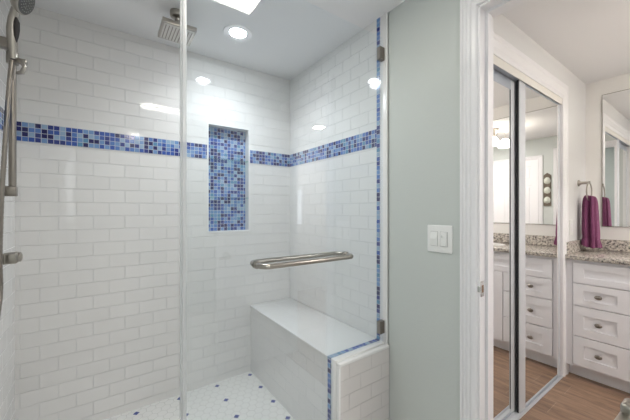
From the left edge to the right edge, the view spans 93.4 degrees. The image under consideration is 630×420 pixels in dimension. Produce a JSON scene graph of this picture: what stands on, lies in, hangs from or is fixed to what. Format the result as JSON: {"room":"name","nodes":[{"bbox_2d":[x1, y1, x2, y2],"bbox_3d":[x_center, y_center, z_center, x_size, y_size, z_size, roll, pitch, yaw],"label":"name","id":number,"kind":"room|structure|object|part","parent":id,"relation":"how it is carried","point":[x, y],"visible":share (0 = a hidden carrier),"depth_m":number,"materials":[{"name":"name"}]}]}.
{"room":"bathroom","nodes":[
{"label":"bathroom","id":0,"kind":"room"},
{"bbox_2d":[0,0,14,419],"bbox_3d":[-1.262,0.077,1.034,0.100,2.335,1.184,0,0,-35],"label":"wall","id":1,"kind":"structure","parent":0,"point":[7,318],"depth_m":1.41,"materials":[{"name":"tile"}]},
{"bbox_2d":[0,106,3,130],"bbox_3d":[-1.230,-0.413,1.069,0.012,0.102,1.164,0,0,-35],"label":"mosaic band","id":2,"kind":"object","parent":1,"relation":"attached to","point":[1,108],"depth_m":1.34,"materials":[{"name":"blue tile"}]},
{"bbox_2d":[3,252,22,264],"bbox_3d":[-1.290,0.205,1.244,0.095,0.156,0.156,0,0,-35],"label":"shower valve","id":3,"kind":"object","parent":1,"relation":"attached to","point":[8,257],"visible":0.91,"depth_m":1.24,"materials":[{"name":"silver metal"}]},
{"bbox_2d":[0,36,27,196],"bbox_3d":[-1.265,-0.393,1.230,0.136,0.685,0.064,0,0,-20],"label":"slide bar","id":4,"kind":"object","parent":1,"relation":"attached to","point":[11,189],"visible":0.7,"depth_m":1.23,"materials":[{"name":"silver metal"}]},
{"bbox_2d":[0,0,34,315],"bbox_3d":[-1.219,-0.109,1.196,0.138,1.554,0.156,0,0,-35],"label":"shower","id":5,"kind":"object","parent":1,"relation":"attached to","point":[23,7],"visible":1,"depth_m":1.19,"materials":[{"name":"silver metal"}]},
{"bbox_3d":[-1.208,-0.730,1.199,0.079,0.230,0.039,0,0,8],"label":"handle","id":6,"kind":"part","parent":5,"relation":"part of","materials":[{"name":"silver metal"}]},
{"bbox_2d":[15,7,289,419],"bbox_3d":[-0.912,0.077,2.077,1.874,2.335,0.122,0,0,-35],"label":"wall","id":7,"kind":"structure","parent":0,"point":[97,231],"depth_m":1.84,"materials":[{"name":"tile"}]},
{"bbox_2d":[17,121,289,166],"bbox_3d":[-0.888,-0.413,2.026,1.654,0.102,0.012,0,0,-35],"label":"mosaic band","id":8,"kind":"object","parent":7,"relation":"attached to","point":[28,132],"visible":0.82,"depth_m":1.80,"materials":[{"name":"blue tile"}]},
{"bbox_2d":[35,0,629,83],"bbox_3d":[1.055,-1.140,1.120,3.985,0.100,4.014,0,0,-35],"label":"ceiling","id":9,"kind":"structure","parent":0,"point":[289,36],"depth_m":1.75,"materials":[{"name":"white paint"}]},
{"bbox_2d":[158,8,196,45],"bbox_3d":[-0.761,-1.025,1.637,0.168,0.130,0.178,0,0,-35],"label":"shower head","id":10,"kind":"object","parent":9,"relation":"attached to","point":[169,29],"visible":0.77,"depth_m":1.61},
{"bbox_2d":[223,24,252,41],"bbox_3d":[-0.474,-1.087,1.829,0.176,0.005,0.176,0,0,-35],"label":"recessed light","id":11,"kind":"object","parent":9,"relation":"in","point":[236,32],"visible":1,"depth_m":1.82,"materials":[{"name":"white plastic"}]},
{"bbox_2d":[104,371,629,419],"bbox_3d":[1.055,1.295,1.120,3.985,0.100,4.014,0,0,-35],"label":"floor","id":12,"kind":"structure","parent":0,"point":[243,396],"depth_m":1.90,"materials":[{"name":"tile"}]},
{"bbox_2d":[250,298,388,419],"bbox_3d":[-0.046,0.990,1.961,0.360,0.511,1.071,0,0,-35],"label":"shower bench","id":13,"kind":"object","parent":12,"relation":"on","point":[316,365],"visible":1,"depth_m":1.67,"materials":[{"name":"tile"}]},
{"bbox_3d":[0.258,1.001,1.536,0.354,0.488,0.020,0,0,-35],"label":"panel","id":14,"kind":"part","parent":13,"relation":"part of","materials":[{"name":"tile"}]},
{"bbox_2d":[566,259,629,392],"bbox_3d":[2.691,0.805,1.561,0.600,0.880,2.049,0,0,-35],"label":"vanity cabinet","id":15,"kind":"object","parent":12,"relation":"on","point":[597,293],"visible":0.98,"depth_m":2.09,"materials":[{"name":"white paint"}]},
{"bbox_2d":[565,249,629,265],"bbox_3d":[2.701,0.349,1.556,0.591,0.032,2.069,0,0,-35],"label":"countertop","id":16,"kind":"structure","parent":15,"relation":"on","point":[593,255],"depth_m":2.17,"materials":[{"name":"beige stone"}]},
{"bbox_2d":[567,239,587,253],"bbox_3d":[2.119,0.288,2.399,0.529,0.090,0.020,0,0,-35],"label":"granite side splash","id":17,"kind":"object","parent":16,"relation":"on","point":[572,246],"visible":0.76,"depth_m":2.34,"materials":[{"name":"beige stone"}]},
{"bbox_3d":[2.003,1.032,2.086,0.019,0.208,0.292,0,0,-35],"label":"drawer","id":18,"kind":"part","parent":15,"relation":"part of","materials":[{"name":"white paint"}]},
{"bbox_3d":[2.003,0.813,2.086,0.019,0.218,0.292,0,0,-35],"label":"drawer","id":19,"kind":"part","parent":15,"relation":"part of","materials":[{"name":"white paint"}]},
{"bbox_3d":[2.003,0.619,2.086,0.019,0.158,0.292,0,0,-35],"label":"drawer","id":20,"kind":"part","parent":15,"relation":"part of","materials":[{"name":"white paint"}]},
{"bbox_3d":[-0.441,1.220,1.084,1.300,0.150,0.120,0,0,-35],"label":"shower curb","id":21,"kind":"object","parent":12,"relation":"on","visible":0},
{"bbox_2d":[180,0,384,419],"bbox_3d":[-0.050,0.093,1.358,1.052,2.100,0.150,0,0,-35],"label":"shower door","id":22,"kind":"structure","parent":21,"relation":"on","point":[336,255],"depth_m":1.06,"materials":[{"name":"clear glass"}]},
{"bbox_2d":[290,0,479,419],"bbox_3d":[0.895,0.077,1.037,0.120,2.335,3.664,0,0,-35],"label":"wall","id":23,"kind":"structure","parent":0,"point":[424,35],"depth_m":1.59,"materials":[{"name":"grey paint"}]},
{"bbox_2d":[290,129,376,166],"bbox_3d":[0.075,-0.413,2.102,0.012,0.102,0.979,0,0,-35],"label":"mosaic band","id":24,"kind":"object","parent":23,"relation":"attached to","point":[366,140],"visible":0.93,"depth_m":1.99,"materials":[{"name":"blue tile"}]},
{"bbox_2d":[377,17,379,339],"bbox_3d":[0.364,-0.177,1.692,0.012,1.825,0.025,0,0,-35],"label":"mosaic strip","id":25,"kind":"object","parent":23,"relation":"attached to","point":[378,19],"visible":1,"depth_m":1.69,"materials":[{"name":"blue tile"}]},
{"bbox_2d":[382,12,388,344],"bbox_3d":[0.393,0.077,1.656,0.027,2.335,0.046,0,0,-35],"label":"edging","id":26,"kind":"object","parent":23,"relation":"attached to","point":[385,18],"visible":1,"depth_m":1.65,"materials":[{"name":"white tile"}]},
{"bbox_2d":[428,225,452,253],"bbox_3d":[0.578,0.135,1.381,0.014,0.127,0.126,0,0,-35],"label":"switch plate","id":27,"kind":"object","parent":23,"relation":"attached to","point":[440,237],"visible":1,"depth_m":1.37,"materials":[{"name":"white plastic"}]},
{"bbox_2d":[460,0,487,419],"bbox_3d":[0.848,0.161,0.993,0.020,2.168,0.741,0,0,-35],"label":"door frame","id":28,"kind":"structure","parent":23,"relation":"attached to","point":[468,8],"depth_m":1.26,"materials":[{"name":"white wood"}]},
{"bbox_2d":[477,0,527,419],"bbox_3d":[0.901,0.191,1.031,0.125,2.108,0.621,0,0,-35],"label":"door frame","id":29,"kind":"structure","parent":23,"relation":"in","point":[489,9],"depth_m":1.25,"materials":[{"name":"white wood"}]},
{"bbox_3d":[0.693,0.330,1.249,0.036,0.066,0.024,0,0,-35],"label":"strike plate","id":30,"kind":"part","parent":29,"relation":"part of","materials":[{"name":"silver metal"}]},
{"bbox_2d":[614,398,629,419],"bbox_3d":[0.757,0.198,0.604,0.584,2.074,0.103,0,0,-33],"label":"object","id":31,"kind":"structure","parent":29,"relation":"attached to","point":[624,414],"depth_m":0.51,"materials":[{"name":"silver"}]},
{"bbox_2d":[493,14,585,240],"bbox_3d":[1.496,0.077,2.034,2.011,2.335,0.100,0,0,-35],"label":"wall","id":32,"kind":"structure","parent":0,"point":[502,26],"depth_m":2.35,"materials":[{"name":"white paint"}]},
{"bbox_2d":[493,64,562,419],"bbox_3d":[1.281,0.210,1.859,1.337,2.069,0.078,0,0,-35],"label":"door track","id":33,"kind":"object","parent":32,"relation":"attached to","point":[514,415],"visible":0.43,"depth_m":1.82,"materials":[{"name":"grey metal"}]},
{"bbox_2d":[493,69,516,419],"bbox_3d":[1.009,0.222,1.682,0.672,2.030,0.017,0,0,-35],"label":"mirror door","id":34,"kind":"structure","parent":33,"relation":"attached to","point":[504,88],"depth_m":1.74,"materials":[{"name":"silver metal"}]},
{"bbox_3d":[0.971,-0.760,1.655,0.515,0.065,0.014,0,0,-35],"label":"rail","id":35,"kind":"part","parent":34,"relation":"part of","materials":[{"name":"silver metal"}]},
{"bbox_2d":[493,54,561,104],"bbox_3d":[1.299,-0.808,1.833,1.337,0.049,0.004,0,0,-35],"label":"fascia","id":36,"kind":"object","parent":33,"relation":"attached to","point":[500,63],"visible":0.56,"depth_m":1.82,"materials":[{"name":"white wood"}]},
{"bbox_2d":[517,80,559,412],"bbox_3d":[1.535,0.222,2.019,0.730,2.030,0.017,0,0,-35],"label":"mirror door","id":37,"kind":"structure","parent":33,"relation":"attached to","point":[538,115],"depth_m":1.97,"materials":[{"name":"silver metal"}]},
{"bbox_3d":[1.553,-0.784,2.032,0.595,0.018,0.014,0,0,-35],"label":"rail","id":38,"kind":"part","parent":37,"relation":"part of","materials":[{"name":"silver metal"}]},
{"bbox_3d":[1.554,1.232,2.031,0.595,0.010,0.015,0,0,-35],"label":"rail","id":39,"kind":"part","parent":37,"relation":"part of","materials":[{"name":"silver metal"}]},
{"bbox_2d":[493,31,568,376],"bbox_3d":[1.289,0.152,1.879,1.492,2.185,0.116,0,0,-35],"label":"door frame","id":40,"kind":"structure","parent":32,"relation":"attached to","point":[502,49],"depth_m":2.22,"materials":[{"name":"white wood"}]},
{"bbox_2d":[577,180,591,200],"bbox_3d":[2.192,-0.159,2.417,0.154,0.177,0.076,0,0,-35],"label":"towel ring","id":41,"kind":"object","parent":32,"relation":"attached to","point":[579,182],"visible":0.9,"depth_m":2.41,"materials":[{"name":"silver metal"}]},
{"bbox_3d":[2.192,-0.221,2.417,0.052,0.052,0.076,0,0,-35],"label":"wall post","id":42,"kind":"part","parent":41,"relation":"part of","materials":[{"name":"silver metal"}]},
{"bbox_2d":[581,195,601,247],"bbox_3d":[2.227,0.093,2.393,0.189,0.426,0.114,0,0,-35],"label":"hand towel","id":43,"kind":"object","parent":41,"relation":"hanging from","point":[590,221],"visible":0.98,"depth_m":2.36,"materials":[{"name":"purple fabric"}]},
{"bbox_2d":[586,73,629,240],"bbox_3d":[2.877,0.077,1.907,0.100,2.335,3.200,0,0,-35],"label":"wall","id":44,"kind":"structure","parent":0,"point":[594,91],"depth_m":2.51,"materials":[{"name":"white paint"}]},
{"bbox_2d":[588,239,629,251],"bbox_3d":[2.934,0.288,1.720,0.020,0.090,2.069,0,0,-35],"label":"backsplash","id":45,"kind":"structure","parent":44,"relation":"attached to","point":[607,244],"depth_m":2.41,"materials":[{"name":"beige stone"}]},
{"bbox_2d":[602,89,629,226],"bbox_3d":[2.963,-0.412,1.690,0.007,1.098,1.947,0,0,-35],"label":"vanity mirror","id":46,"kind":"object","parent":44,"relation":"attached to","point":[615,105],"visible":1,"depth_m":2.41,"materials":[{"name":"silver metal"}]}
]}

